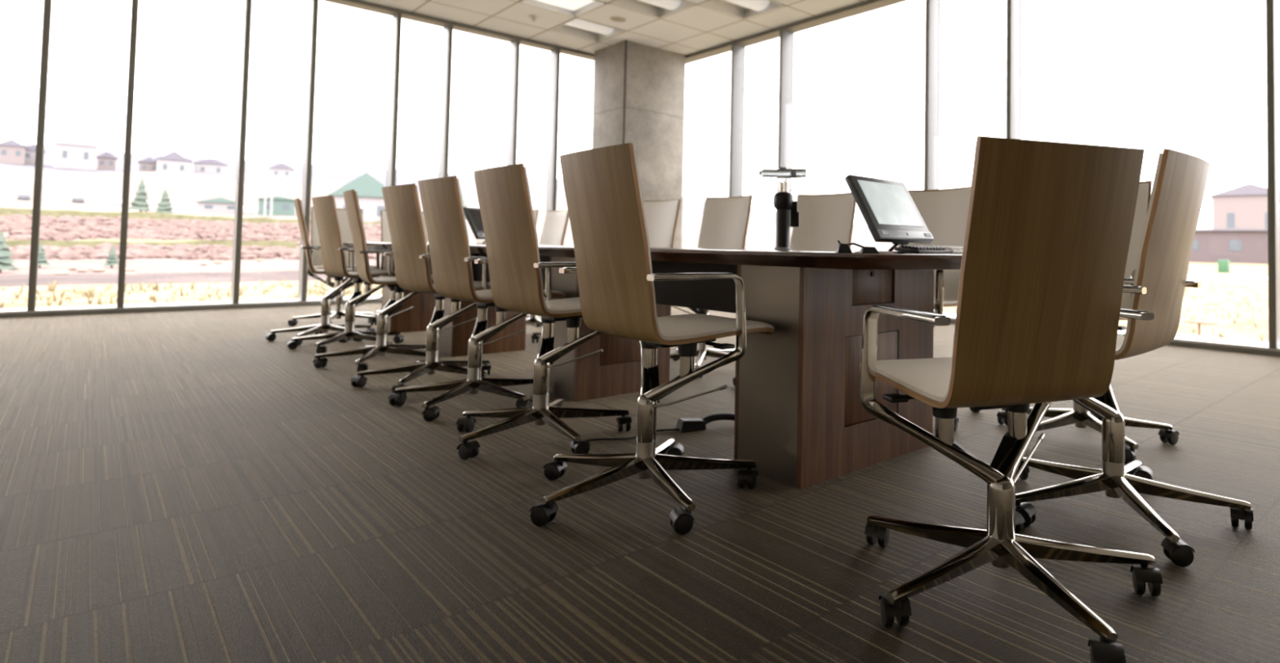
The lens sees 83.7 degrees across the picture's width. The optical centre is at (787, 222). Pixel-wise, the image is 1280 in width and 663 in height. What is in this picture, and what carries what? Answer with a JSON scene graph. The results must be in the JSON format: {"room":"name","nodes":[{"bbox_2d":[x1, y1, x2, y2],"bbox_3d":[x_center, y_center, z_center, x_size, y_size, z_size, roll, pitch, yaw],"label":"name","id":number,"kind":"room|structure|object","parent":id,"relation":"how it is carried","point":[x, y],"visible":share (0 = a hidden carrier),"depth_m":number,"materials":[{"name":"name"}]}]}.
{"room":"conference room","nodes":[
{"label":"conference room","id":0,"kind":"room"},
{"bbox_2d":[0,0,594,318],"bbox_3d":[-5.832,-0.996,7.806,0.426,3.850,9.940,-1,-3,45],"label":"window","id":1,"kind":"structure","parent":0,"point":[397,15],"depth_m":7.90,"materials":[{"name":"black metal"}]},
{"bbox_2d":[360,0,867,55],"bbox_3d":[-1.154,-2.769,3.194,13.270,0.020,10.290,-1,-3,45],"label":"ceiling","id":2,"kind":"structure","parent":0,"point":[696,28],"depth_m":8.88,"materials":[{"name":"tile"}]},
{"bbox_2d":[527,14,540,22],"bbox_3d":[-3.200,-2.563,8.794,0.160,0.065,0.160,-1,-3,45],"label":"sprinkler head","id":3,"kind":"object","parent":2,"relation":"attached to","point":[533,17],"visible":1,"depth_m":8.76},
{"bbox_2d":[519,0,606,17],"bbox_3d":[-2.664,-2.663,8.268,0.739,0.124,0.729,-1,-3,45],"label":"ceiling light","id":4,"kind":"object","parent":2,"relation":"attached to","point":[575,8],"visible":1,"depth_m":8.48,"materials":[{"name":"white plastic"}]},
{"bbox_2d":[548,17,626,41],"bbox_3d":[-2.673,-2.626,9.328,0.739,0.124,0.729,-1,-3,45],"label":"ceiling light","id":5,"kind":"object","parent":2,"relation":"attached to","point":[576,27],"visible":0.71,"depth_m":9.45,"materials":[{"name":"white plastic"}]},
{"bbox_2d":[564,18,613,35],"bbox_3d":[-2.673,-2.624,9.328,0.300,0.084,0.629,-1,-3,45],"label":"diffuser","id":6,"kind":"object","parent":5,"relation":"attached to","point":[577,23],"depth_m":9.29,"materials":[{"name":"white plastic"}]},
{"bbox_2d":[609,16,626,22],"bbox_3d":[-2.147,-2.573,8.832,0.216,0.009,0.216,-1,-3,45],"label":"ceiling speaker","id":7,"kind":"object","parent":2,"relation":"attached to","point":[617,19],"visible":1,"depth_m":8.82,"materials":[{"name":"beige metal"}]},
{"bbox_2d":[610,17,625,21],"bbox_3d":[-2.147,-2.574,8.832,0.190,0.006,0.190,-1,-3,45],"label":"grille","id":8,"kind":"object","parent":7,"relation":"attached to","point":[614,19],"depth_m":8.82,"materials":[{"name":"beige metal"}]},
{"bbox_2d":[608,0,696,18],"bbox_3d":[-1.604,-2.647,8.262,0.739,0.124,0.729,-1,-3,45],"label":"ceiling light","id":9,"kind":"object","parent":2,"relation":"attached to","point":[660,9],"visible":1,"depth_m":8.46,"materials":[{"name":"white plastic"}]},
{"bbox_2d":[639,0,681,9],"bbox_3d":[-1.604,-2.644,8.262,0.300,0.084,0.629,-1,-3,45],"label":"diffuser","id":10,"kind":"object","parent":9,"relation":"attached to","point":[668,4],"depth_m":8.33,"materials":[{"name":"white plastic"}]},
{"bbox_2d":[697,0,785,19],"bbox_3d":[-0.543,-2.630,8.256,0.739,0.124,0.729,-1,-3,45],"label":"ceiling light","id":11,"kind":"object","parent":2,"relation":"attached to","point":[741,9],"visible":0.96,"depth_m":8.44,"materials":[{"name":"white plastic"}]},
{"bbox_2d":[724,0,769,11],"bbox_3d":[-0.543,-2.628,8.256,0.300,0.084,0.629,-1,-3,45],"label":"diffuser","id":12,"kind":"object","parent":11,"relation":"attached to","point":[756,5],"depth_m":8.31,"materials":[{"name":"white plastic"}]},
{"bbox_2d":[0,297,1279,662],"bbox_3d":[-1.213,0.898,3.066,13.270,0.120,10.290,-1,-3,45],"label":"floor","id":13,"kind":"structure","parent":0,"point":[188,486],"depth_m":1.86,"materials":[{"name":"carpet"}]},
{"bbox_2d":[265,198,379,345],"bbox_3d":[-3.495,0.356,5.286,0.712,1.045,0.693,2,-2,-35],"label":"chair","id":14,"kind":"object","parent":13,"relation":"on","point":[340,282],"visible":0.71,"depth_m":5.18,"materials":[{"name":"brown wood"}]},
{"bbox_2d":[288,206,380,326],"bbox_3d":[-3.987,0.383,6.202,0.693,1.041,0.700,-1,-3,45],"label":"chair","id":15,"kind":"object","parent":13,"relation":"on","point":[317,258],"visible":0.47,"depth_m":6.18,"materials":[{"name":"brown wood"}]},
{"bbox_2d":[287,195,404,354],"bbox_3d":[-3.037,0.351,4.894,0.658,1.044,0.686,-1,-3,41],"label":"chair","id":16,"kind":"object","parent":13,"relation":"on","point":[331,247],"visible":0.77,"depth_m":4.78,"materials":[{"name":"brown wood"}]},
{"bbox_2d":[312,189,439,372],"bbox_3d":[-2.463,0.341,4.283,0.704,1.040,0.646,3,-3,-44],"label":"chair","id":17,"kind":"object","parent":13,"relation":"on","point":[397,300],"visible":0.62,"depth_m":4.15,"materials":[{"name":"brown wood"}]},
{"bbox_2d":[368,209,427,323],"bbox_3d":[-3.573,0.404,6.597,0.650,1.041,0.678,-1,-3,45],"label":"chair","id":18,"kind":"object","parent":13,"relation":"on","point":[385,233],"visible":0.02,"depth_m":6.62,"materials":[{"name":"brown wood"}]},
{"bbox_2d":[350,183,491,394],"bbox_3d":[-1.885,0.333,3.724,0.691,1.034,0.683,-1,-3,41],"label":"chair","id":19,"kind":"object","parent":13,"relation":"on","point":[402,202],"visible":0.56,"depth_m":3.60,"materials":[{"name":"brown wood"}]},
{"bbox_2d":[387,175,565,422],"bbox_3d":[-1.428,0.326,3.277,0.694,1.032,0.670,-1,-3,43],"label":"chair","id":20,"kind":"object","parent":13,"relation":"on","point":[451,260],"visible":0.8,"depth_m":3.15,"materials":[{"name":"brown wood"}]},
{"bbox_2d":[475,239,485,243],"bbox_3d":[-3.285,0.446,7.107,0.686,1.001,0.635,-1,-3,45],"label":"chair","id":21,"kind":"object","parent":13,"relation":"on","point":[477,241],"visible":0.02,"depth_m":7.31,"materials":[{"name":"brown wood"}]},
{"bbox_2d":[525,209,538,324],"bbox_3d":[-2.630,0.402,6.553,0.656,1.071,0.679,0,-2,21],"label":"chair","id":22,"kind":"object","parent":13,"relation":"on","point":[535,212],"visible":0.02,"depth_m":6.69,"materials":[{"name":"brown wood"}]},
{"bbox_2d":[531,331,541,342],"bbox_3d":[-1.635,0.393,5.413,0.661,1.041,0.718,-1,-3,40],"label":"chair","id":23,"kind":"object","parent":13,"relation":"on","point":[535,336],"visible":0.02,"depth_m":5.22,"materials":[{"name":"black plastic"}]},
{"bbox_2d":[455,163,631,460],"bbox_3d":[-0.927,0.315,2.703,0.646,1.029,0.688,-1,-3,44],"label":"chair","id":24,"kind":"object","parent":13,"relation":"on","point":[515,264],"visible":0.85,"depth_m":2.61,"materials":[{"name":"brown wood"}]},
{"bbox_2d":[525,209,568,327],"bbox_3d":[-2.139,0.402,5.918,0.670,1.041,0.682,-1,-3,45],"label":"chair","id":25,"kind":"object","parent":13,"relation":"on","point":[555,224],"visible":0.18,"depth_m":6.04,"materials":[{"name":"brown wood"}]},
{"bbox_2d":[585,428,679,441],"bbox_3d":[-0.610,0.829,2.707,0.408,0.010,0.061,2,-2,-33],"label":"wire","id":26,"kind":"object","parent":13,"relation":"on","point":[665,429],"visible":0.62,"depth_m":2.67,"materials":[{"name":"black"}]},
{"bbox_2d":[591,40,685,248],"bbox_3d":[-2.224,-0.849,10.338,0.878,3.850,1.043,-1,-3,45],"label":"column","id":27,"kind":"structure","parent":13,"relation":"on","point":[639,88],"depth_m":10.05,"materials":[{"name":"concrete"}]},
{"bbox_2d":[528,142,774,534],"bbox_3d":[-0.427,0.307,2.117,0.711,1.021,0.682,3,-3,-43],"label":"chair","id":28,"kind":"object","parent":13,"relation":"on","point":[615,277],"visible":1,"depth_m":2.02,"materials":[{"name":"brown wood"}]},
{"bbox_2d":[342,241,962,488],"bbox_3d":[-1.508,0.507,4.236,6.030,0.735,1.120,-1,-3,45],"label":"conference table","id":29,"kind":"object","parent":13,"relation":"on","point":[800,414],"visible":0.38,"depth_m":2.36,"materials":[{"name":"brown wood"}]},
{"bbox_2d":[463,207,485,244],"bbox_3d":[-2.182,0.027,5.044,0.169,0.259,0.300,0,-2,16],"label":"monitor","id":30,"kind":"object","parent":29,"relation":"on","point":[473,217],"visible":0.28,"depth_m":4.94,"materials":[{"name":"grey plastic"}]},
{"bbox_2d":[759,166,806,250],"bbox_3d":[-0.024,-0.058,2.957,0.200,0.352,0.084,1,-2,-2],"label":"stand","id":31,"kind":"object","parent":29,"relation":"on","point":[786,207],"visible":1,"depth_m":2.94,"materials":[{"name":"black plastic"}]},
{"bbox_2d":[835,240,879,253],"bbox_3d":[0.202,0.070,2.020,0.123,0.038,0.039,1,-2,-8],"label":"phone","id":32,"kind":"object","parent":29,"relation":"on","point":[842,247],"visible":0.97,"depth_m":2.01,"materials":[{"name":"black plastic"}]},
{"bbox_2d":[852,251,896,253],"bbox_3d":[0.268,0.092,2.152,0.130,0.004,0.173,0,-2,14],"label":"paper stack","id":33,"kind":"object","parent":29,"relation":"on","point":[854,251],"visible":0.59,"depth_m":2.09,"materials":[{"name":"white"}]},
{"bbox_2d":[844,174,933,253],"bbox_3d":[0.364,-0.025,2.408,0.170,0.260,0.340,-1,-3,42],"label":"monitor","id":34,"kind":"object","parent":29,"relation":"on","point":[891,215],"visible":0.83,"depth_m":2.37,"materials":[{"name":"grey plastic"}]},
{"bbox_2d":[880,231,931,236],"bbox_3d":[0.406,0.039,2.367,0.010,0.014,0.306,-1,-3,42],"label":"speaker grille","id":35,"kind":"object","parent":34,"relation":"attached to","point":[883,233],"depth_m":2.36,"materials":[{"name":"grey"}]},
{"bbox_2d":[894,244,951,253],"bbox_3d":[0.435,0.087,2.240,0.090,0.027,0.200,-1,-3,42],"label":"keyboard","id":36,"kind":"object","parent":29,"relation":"on","point":[917,249],"visible":1,"depth_m":2.19,"materials":[{"name":"black plastic"}]},
{"bbox_2d":[930,244,963,253],"bbox_3d":[0.601,0.097,2.484,0.110,0.029,0.280,-1,-3,39],"label":"keyboard","id":37,"kind":"object","parent":29,"relation":"on","point":[954,249],"visible":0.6,"depth_m":2.39,"materials":[{"name":"white plastic"}]},
{"bbox_2d":[643,198,681,247],"bbox_3d":[-1.044,0.364,4.809,0.678,1.076,0.659,-1,-3,42],"label":"chair","id":38,"kind":"object","parent":13,"relation":"on","point":[661,215],"visible":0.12,"depth_m":4.93,"materials":[{"name":"brown wood"}]},
{"bbox_2d":[675,417,706,432],"bbox_3d":[-0.395,0.822,2.847,0.109,0.045,0.069,2,-2,-31],"label":"box","id":39,"kind":"object","parent":13,"relation":"on","point":[684,424],"visible":0.99,"depth_m":2.82,"materials":[{"name":"black plastic"}]},
{"bbox_2d":[670,195,752,377],"bbox_3d":[-0.521,0.358,4.329,0.672,1.071,0.718,-1,-3,40],"label":"chair","id":40,"kind":"object","parent":13,"relation":"on","point":[725,220],"visible":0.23,"depth_m":4.42,"materials":[{"name":"brown wood"}]},
{"bbox_2d":[701,413,734,424],"bbox_3d":[-0.178,0.826,2.941,0.394,0.050,0.057,2,-2,-17],"label":"power cable","id":41,"kind":"object","parent":13,"relation":"on","point":[719,416],"visible":0.44,"depth_m":2.91,"materials":[{"name":"black plastic"}]},
{"bbox_2d":[732,192,856,386],"bbox_3d":[0.102,0.354,3.689,0.674,1.053,0.687,-1,-3,40],"label":"chair","id":42,"kind":"object","parent":13,"relation":"on","point":[824,220],"visible":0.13,"depth_m":3.85,"materials":[{"name":"brown wood"}]},
{"bbox_2d":[897,186,981,431],"bbox_3d":[0.553,0.348,3.212,0.683,1.046,0.699,3,-3,-41],"label":"chair","id":43,"kind":"object","parent":13,"relation":"on","point":[944,211],"visible":0.16,"depth_m":3.26,"materials":[{"name":"brown wood"}]},
{"bbox_2d":[858,135,1163,662],"bbox_3d":[0.481,0.328,1.562,0.660,0.969,0.720,2,-2,-20],"label":"chair","id":44,"kind":"object","parent":13,"relation":"on","point":[1049,225],"visible":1,"depth_m":1.44,"materials":[{"name":"brown wood"}]},
{"bbox_2d":[996,180,1179,464],"bbox_3d":[1.157,0.347,2.824,0.657,1.041,0.731,-1,-3,45],"label":"chair","id":45,"kind":"object","parent":13,"relation":"on","point":[1078,415],"visible":0.17,"depth_m":2.76,"materials":[{"name":"brown wood"}]},
{"bbox_2d":[1014,148,1253,567],"bbox_3d":[0.945,0.331,2.056,0.681,1.013,0.655,-1,-3,44],"label":"chair","id":46,"kind":"object","parent":13,"relation":"on","point":[1159,282],"visible":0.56,"depth_m":1.90,"materials":[{"name":"brown wood"}]},
{"bbox_2d":[685,0,1279,356],"bbox_3d":[2.438,-0.901,6.727,12.820,3.850,0.426,-1,-3,45],"label":"window","id":47,"kind":"structure","parent":0,"point":[785,33],"depth_m":7.41,"materials":[{"name":"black metal"}]},
{"label":"outside","id":48,"kind":"structure","parent":0,"visible":0},
{"bbox_2d":[0,168,897,249],"bbox_3d":[-9.753,-9.739,111.211,629.421,28.692,657.113,-1,-3,45],"label":"ground","id":49,"kind":"structure","parent":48,"point":[107,186],"depth_m":230.59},
{"bbox_2d":[128,177,151,211],"bbox_3d":[-129.345,-5.270,139.311,3.852,7.620,3.873,-1,-3,45],"label":"conifer","id":50,"kind":"object","parent":49,"relation":"on","point":[140,202],"visible":0.92,"depth_m":138.80,"materials":[{"name":"green plant"}]},
{"bbox_2d":[154,187,173,213],"bbox_3d":[-123.217,-3.940,138.009,3.320,6.030,3.140,-1,-3,45],"label":"conifer","id":51,"kind":"object","parent":49,"relation":"on","point":[164,207],"visible":0.9,"depth_m":137.59,"materials":[{"name":"green plant"}]},
{"bbox_2d":[0,207,381,224],"bbox_3d":[-110.912,-1.831,85.184,22.694,2.214,113.823,-1,-3,45],"label":"hedge","id":52,"kind":"object","parent":49,"relation":"on","point":[8,211],"visible":0.47,"depth_m":107.89,"materials":[{"name":"plant"}]},
{"bbox_2d":[195,197,244,213],"bbox_3d":[-131.333,-3.287,161.405,9.000,4.900,5.000,3,-3,-39],"label":"building","id":53,"kind":"structure","parent":49,"relation":"on","point":[218,205],"depth_m":159.41,"materials":[{"name":"grey"}]},
{"bbox_2d":[254,178,258,217],"bbox_3d":[-118.768,-5.420,156.082,0.480,8.900,0.456,-1,-3,45],"label":"flagpole","id":54,"kind":"object","parent":49,"relation":"on","point":[257,180],"visible":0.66,"depth_m":155.95,"materials":[{"name":"grey metal"}]},
{"bbox_2d":[263,177,266,217],"bbox_3d":[-117.525,-5.530,157.025,0.480,9.200,0.457,-1,-3,45],"label":"flagpole","id":55,"kind":"object","parent":49,"relation":"on","point":[265,186],"visible":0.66,"depth_m":156.90,"materials":[{"name":"grey"}]},
{"bbox_2d":[269,179,273,217],"bbox_3d":[-116.612,-5.331,157.702,0.480,8.900,0.456,-1,-3,45],"label":"flagpole","id":56,"kind":"object","parent":49,"relation":"on","point":[272,182],"visible":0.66,"depth_m":157.59,"materials":[{"name":"grey metal"}]},
{"bbox_2d":[257,195,294,215],"bbox_3d":[-121.746,-3.283,166.296,8.000,5.900,6.000,2,-2,-36],"label":"building","id":57,"kind":"structure","parent":49,"relation":"on","point":[282,206],"depth_m":164.39,"materials":[{"name":"green paint"}]},
{"bbox_2d":[327,172,385,222],"bbox_3d":[-83.100,-3.593,136.862,12.000,11.700,10.000,2,-2,-34],"label":"building","id":58,"kind":"structure","parent":49,"relation":"on","point":[369,190],"depth_m":133.06,"materials":[{"name":"grey"}]},
{"bbox_2d":[459,186,466,219],"bbox_3d":[-81.031,-4.546,172.388,5.293,9.740,5.313,-1,-3,45],"label":"conifer","id":59,"kind":"object","parent":49,"relation":"on","point":[462,197],"visible":0.16,"depth_m":171.92,"materials":[{"name":"green plant"}]},
{"bbox_2d":[1209,182,1267,229],"bbox_3d":[104.972,0.126,158.528,15.000,17.100,13.000,0,-2,34],"label":"building","id":60,"kind":"structure","parent":49,"relation":"on","point":[1246,206],"depth_m":154.36,"materials":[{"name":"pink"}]},
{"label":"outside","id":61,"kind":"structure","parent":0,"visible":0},
{"bbox_2d":[0,142,871,233],"bbox_3d":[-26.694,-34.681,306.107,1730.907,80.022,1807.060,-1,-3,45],"label":"hills","id":62,"kind":"structure","parent":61,"point":[330,175],"depth_m":446.59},
{"bbox_2d":[0,138,26,164],"bbox_3d":[-327.571,-29.716,294.316,9.000,10.500,9.000,-1,-3,42],"label":"house","id":63,"kind":"structure","parent":62,"relation":"on","point":[11,152],"depth_m":291.85,"materials":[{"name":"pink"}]},
{"bbox_2d":[24,143,44,164],"bbox_3d":[-330.697,-29.589,305.757,9.000,9.500,7.000,-1,-3,43],"label":"house","id":64,"kind":"structure","parent":62,"relation":"on","point":[30,152],"depth_m":302.51,"materials":[{"name":"grey"}]},
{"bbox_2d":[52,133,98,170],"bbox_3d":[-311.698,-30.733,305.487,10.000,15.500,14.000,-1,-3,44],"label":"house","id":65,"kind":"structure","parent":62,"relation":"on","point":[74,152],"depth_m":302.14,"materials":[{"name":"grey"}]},
{"bbox_2d":[96,151,117,170],"bbox_3d":[-318.077,-28.211,325.956,7.000,9.500,9.000,3,-3,-44],"label":"house","id":66,"kind":"structure","parent":62,"relation":"on","point":[106,161],"depth_m":323.05,"materials":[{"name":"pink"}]},
{"bbox_2d":[137,157,156,171],"bbox_3d":[-304.098,-26.289,332.302,8.000,9.000,9.000,3,-3,-43],"label":"house","id":67,"kind":"structure","parent":62,"relation":"on","point":[148,164],"depth_m":328.93,"materials":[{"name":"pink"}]},
{"bbox_2d":[155,150,191,172],"bbox_3d":[-290.978,-27.189,330.688,13.000,13.000,10.000,3,-3,-41],"label":"house","id":68,"kind":"structure","parent":62,"relation":"on","point":[172,162],"depth_m":327.09,"materials":[{"name":"grey paint"}]},
{"bbox_2d":[193,157,227,174],"bbox_3d":[-285.836,-26.469,345.623,13.000,10.500,9.000,3,-3,-40],"label":"house","id":69,"kind":"structure","parent":62,"relation":"on","point":[209,166],"depth_m":342.45,"materials":[{"name":"grey"}]},
{"bbox_2d":[269,162,293,179],"bbox_3d":[-264.571,-26.156,364.719,10.000,9.500,9.000,2,-2,-36],"label":"house","id":70,"kind":"structure","parent":62,"relation":"on","point":[281,171],"depth_m":361.44,"materials":[{"name":"grey"}]},
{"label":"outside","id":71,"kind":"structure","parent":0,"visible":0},
{"bbox_2d":[0,271,382,287],"bbox_3d":[-14.499,2.062,20.541,50.559,0.754,15.645,2,-2,-35],"label":"land ditch","id":72,"kind":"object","parent":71,"point":[11,280],"visible":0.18,"depth_m":21.96,"materials":[{"name":"soil"}]},
{"bbox_2d":[55,271,69,275],"bbox_3d":[-23.406,1.637,22.518,0.388,0.141,0.273,1,-2,8],"label":"boulder","id":73,"kind":"object","parent":72,"relation":"on","point":[63,273],"visible":0.93,"depth_m":22.43,"materials":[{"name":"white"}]},
{"bbox_2d":[125,271,136,275],"bbox_3d":[-22.144,1.726,23.421,0.253,0.145,0.361,0,-2,27],"label":"boulder","id":74,"kind":"object","parent":72,"relation":"on","point":[126,273],"visible":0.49,"depth_m":23.40,"materials":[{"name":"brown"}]},
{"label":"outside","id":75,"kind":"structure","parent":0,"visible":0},
{"bbox_2d":[1182,262,1268,305],"bbox_3d":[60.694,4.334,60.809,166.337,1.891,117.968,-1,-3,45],"label":"straw","id":76,"kind":"object","parent":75,"point":[1235,268],"visible":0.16,"depth_m":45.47,"materials":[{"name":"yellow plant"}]},
{"bbox_2d":[1217,259,1229,272],"bbox_3d":[42.340,4.319,67.752,0.800,1.400,1.000,-1,-3,45],"label":"utility box","id":77,"kind":"object","parent":76,"relation":"on","point":[1223,264],"visible":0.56,"depth_m":67.38,"materials":[{"name":"green"}]},
{"bbox_2d":[1189,227,1267,263],"bbox_3d":[63.714,3.992,99.242,16.000,6.100,13.000,0,-2,33],"label":"building","id":78,"kind":"structure","parent":76,"relation":"on","point":[1237,245],"depth_m":94.42,"materials":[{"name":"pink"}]},
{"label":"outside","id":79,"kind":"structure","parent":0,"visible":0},
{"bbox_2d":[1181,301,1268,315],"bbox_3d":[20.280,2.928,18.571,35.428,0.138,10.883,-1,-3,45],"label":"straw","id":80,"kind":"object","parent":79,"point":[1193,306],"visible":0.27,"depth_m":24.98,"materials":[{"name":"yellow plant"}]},
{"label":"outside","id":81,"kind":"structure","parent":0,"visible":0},
{"bbox_2d":[0,280,1268,342],"bbox_3d":[-0.401,2.148,14.062,53.521,0.779,25.731,1,-2,-1],"label":"straw","id":82,"kind":"object","parent":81,"point":[1248,331],"visible":0.09,"depth_m":17.93,"materials":[{"name":"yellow plant"}]},
{"bbox_2d":[0,277,1268,342],"bbox_3d":[7.260,2.902,32.469,39.732,1.188,63.223,-1,-3,45],"label":"dry grass","id":83,"kind":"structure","parent":82,"relation":"on","point":[51,288],"depth_m":17.36,"materials":[{"name":"plant"}]},
{"bbox_2d":[1183,320,1217,335],"bbox_3d":[9.128,2.462,15.432,0.601,0.567,0.240,1,-2,7],"label":"table","id":84,"kind":"object","parent":82,"relation":"on","point":[1199,323],"visible":0.94,"depth_m":15.38,"materials":[{"name":"brown"}]},
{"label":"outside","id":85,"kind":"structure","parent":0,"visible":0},
{"bbox_2d":[29,201,311,211],"bbox_3d":[-171.073,-5.830,133.241,45.742,2.613,184.602,-1,-3,45],"label":"road","id":86,"kind":"structure","parent":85,"point":[245,207],"depth_m":175.42,"materials":[{"name":"grey asphalt"}]},
{"bbox_2d":[17,194,31,199],"bbox_3d":[-170.067,-5.458,155.459,1.800,1.442,4.400,3,-3,-43],"label":"parked car","id":87,"kind":"object","parent":86,"relation":"on","point":[20,197],"visible":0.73,"depth_m":154.28,"materials":[{"name":"grey paint"}]},
{"bbox_2d":[71,197,84,203],"bbox_3d":[-163.749,-5.041,160.991,4.400,1.442,1.800,-1,-3,40],"label":"parked car","id":88,"kind":"object","parent":86,"relation":"on","point":[73,199],"visible":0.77,"depth_m":159.84,"materials":[{"name":"grey paint"}]},
{"bbox_2d":[111,199,121,204],"bbox_3d":[-159.478,-4.775,166.018,4.400,1.442,1.800,-1,-3,44],"label":"parked car","id":89,"kind":"object","parent":86,"relation":"on","point":[114,202],"visible":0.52,"depth_m":164.79,"materials":[{"name":"white paint"}]},
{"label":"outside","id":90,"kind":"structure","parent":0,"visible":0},
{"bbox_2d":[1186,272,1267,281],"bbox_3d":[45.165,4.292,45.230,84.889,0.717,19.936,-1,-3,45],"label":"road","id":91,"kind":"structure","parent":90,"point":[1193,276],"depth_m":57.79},
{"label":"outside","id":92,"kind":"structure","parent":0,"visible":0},
{"bbox_2d":[0,222,897,274],"bbox_3d":[-49.014,1.100,66.920,126.072,5.088,211.981,-1,-3,45],"label":"brush","id":93,"kind":"object","parent":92,"point":[154,265],"visible":0.07,"depth_m":30.36,"materials":[{"name":"plant"}]},
{"bbox_2d":[0,231,20,273],"bbox_3d":[-25.448,1.054,22.559,0.724,1.578,0.702,1,-2,6],"label":"conifer","id":94,"kind":"object","parent":93,"relation":"on","point":[6,261],"visible":0.96,"depth_m":22.53,"materials":[{"name":"green plant"}]},
{"bbox_2d":[37,243,50,267],"bbox_3d":[-27.713,1.317,25.923,0.540,1.154,0.544,-1,-3,45],"label":"conifer","id":95,"kind":"object","parent":93,"relation":"on","point":[42,260],"visible":0.68,"depth_m":25.89,"materials":[{"name":"green plant"}]},
{"bbox_2d":[67,266,78,270],"bbox_3d":[-25.393,1.623,24.779,0.383,0.139,0.268,0,-2,28],"label":"boulder","id":96,"kind":"object","parent":93,"relation":"on","point":[72,268],"visible":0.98,"depth_m":24.69,"materials":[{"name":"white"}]},
{"bbox_2d":[75,267,88,271],"bbox_3d":[-24.165,1.631,23.909,0.377,0.139,0.256,1,-2,7],"label":"boulder","id":97,"kind":"object","parent":93,"relation":"on","point":[80,269],"visible":1,"depth_m":23.83,"materials":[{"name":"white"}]},
{"bbox_2d":[87,266,98,270],"bbox_3d":[-25.213,1.662,25.319,0.360,0.136,0.252,1,-2,-2],"label":"boulder","id":98,"kind":"object","parent":93,"relation":"on","point":[92,267],"visible":0.65,"depth_m":25.23,"materials":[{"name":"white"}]},
{"bbox_2d":[89,267,105,271],"bbox_3d":[-24.062,1.654,24.346,0.393,0.145,0.246,2,-2,-27],"label":"boulder","id":99,"kind":"object","parent":93,"relation":"on","point":[97,269],"visible":1,"depth_m":24.27,"materials":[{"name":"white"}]},
{"bbox_2d":[103,244,119,268],"bbox_3d":[-26.429,1.412,27.291,0.574,1.154,0.497,1,-2,3],"label":"conifer","id":100,"kind":"object","parent":93,"relation":"on","point":[112,260],"visible":0.9,"depth_m":27.21,"materials":[{"name":"green plant"}]},
{"bbox_2d":[125,267,135,271],"bbox_3d":[-23.497,1.686,24.901,0.364,0.143,0.255,2,-2,-24],"label":"boulder","id":101,"kind":"object","parent":93,"relation":"on","point":[127,269],"visible":0.77,"depth_m":24.84,"materials":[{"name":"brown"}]},
{"bbox_2d":[5,239,297,248],"bbox_3d":[-55.501,1.228,38.702,5.661,1.219,48.225,0,-2,35],"label":"hedge","id":102,"kind":"object","parent":93,"relation":"on","point":[91,242],"visible":0.51,"depth_m":51.20,"materials":[{"name":"plant"}]},
{"bbox_2d":[0,213,428,260],"bbox_3d":[-55.301,0.968,77.114,99.073,4.704,67.151,-1,-3,45],"label":"thicket","id":103,"kind":"object","parent":93,"relation":"on","point":[19,226],"visible":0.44,"depth_m":61.73,"materials":[{"name":"pink plant"}]},
{"bbox_2d":[213,260,222,263],"bbox_3d":[-25.444,1.768,31.151,0.360,0.145,0.251,2,-2,-27],"label":"boulder","id":104,"kind":"object","parent":93,"relation":"on","point":[215,261],"visible":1,"depth_m":31.07,"materials":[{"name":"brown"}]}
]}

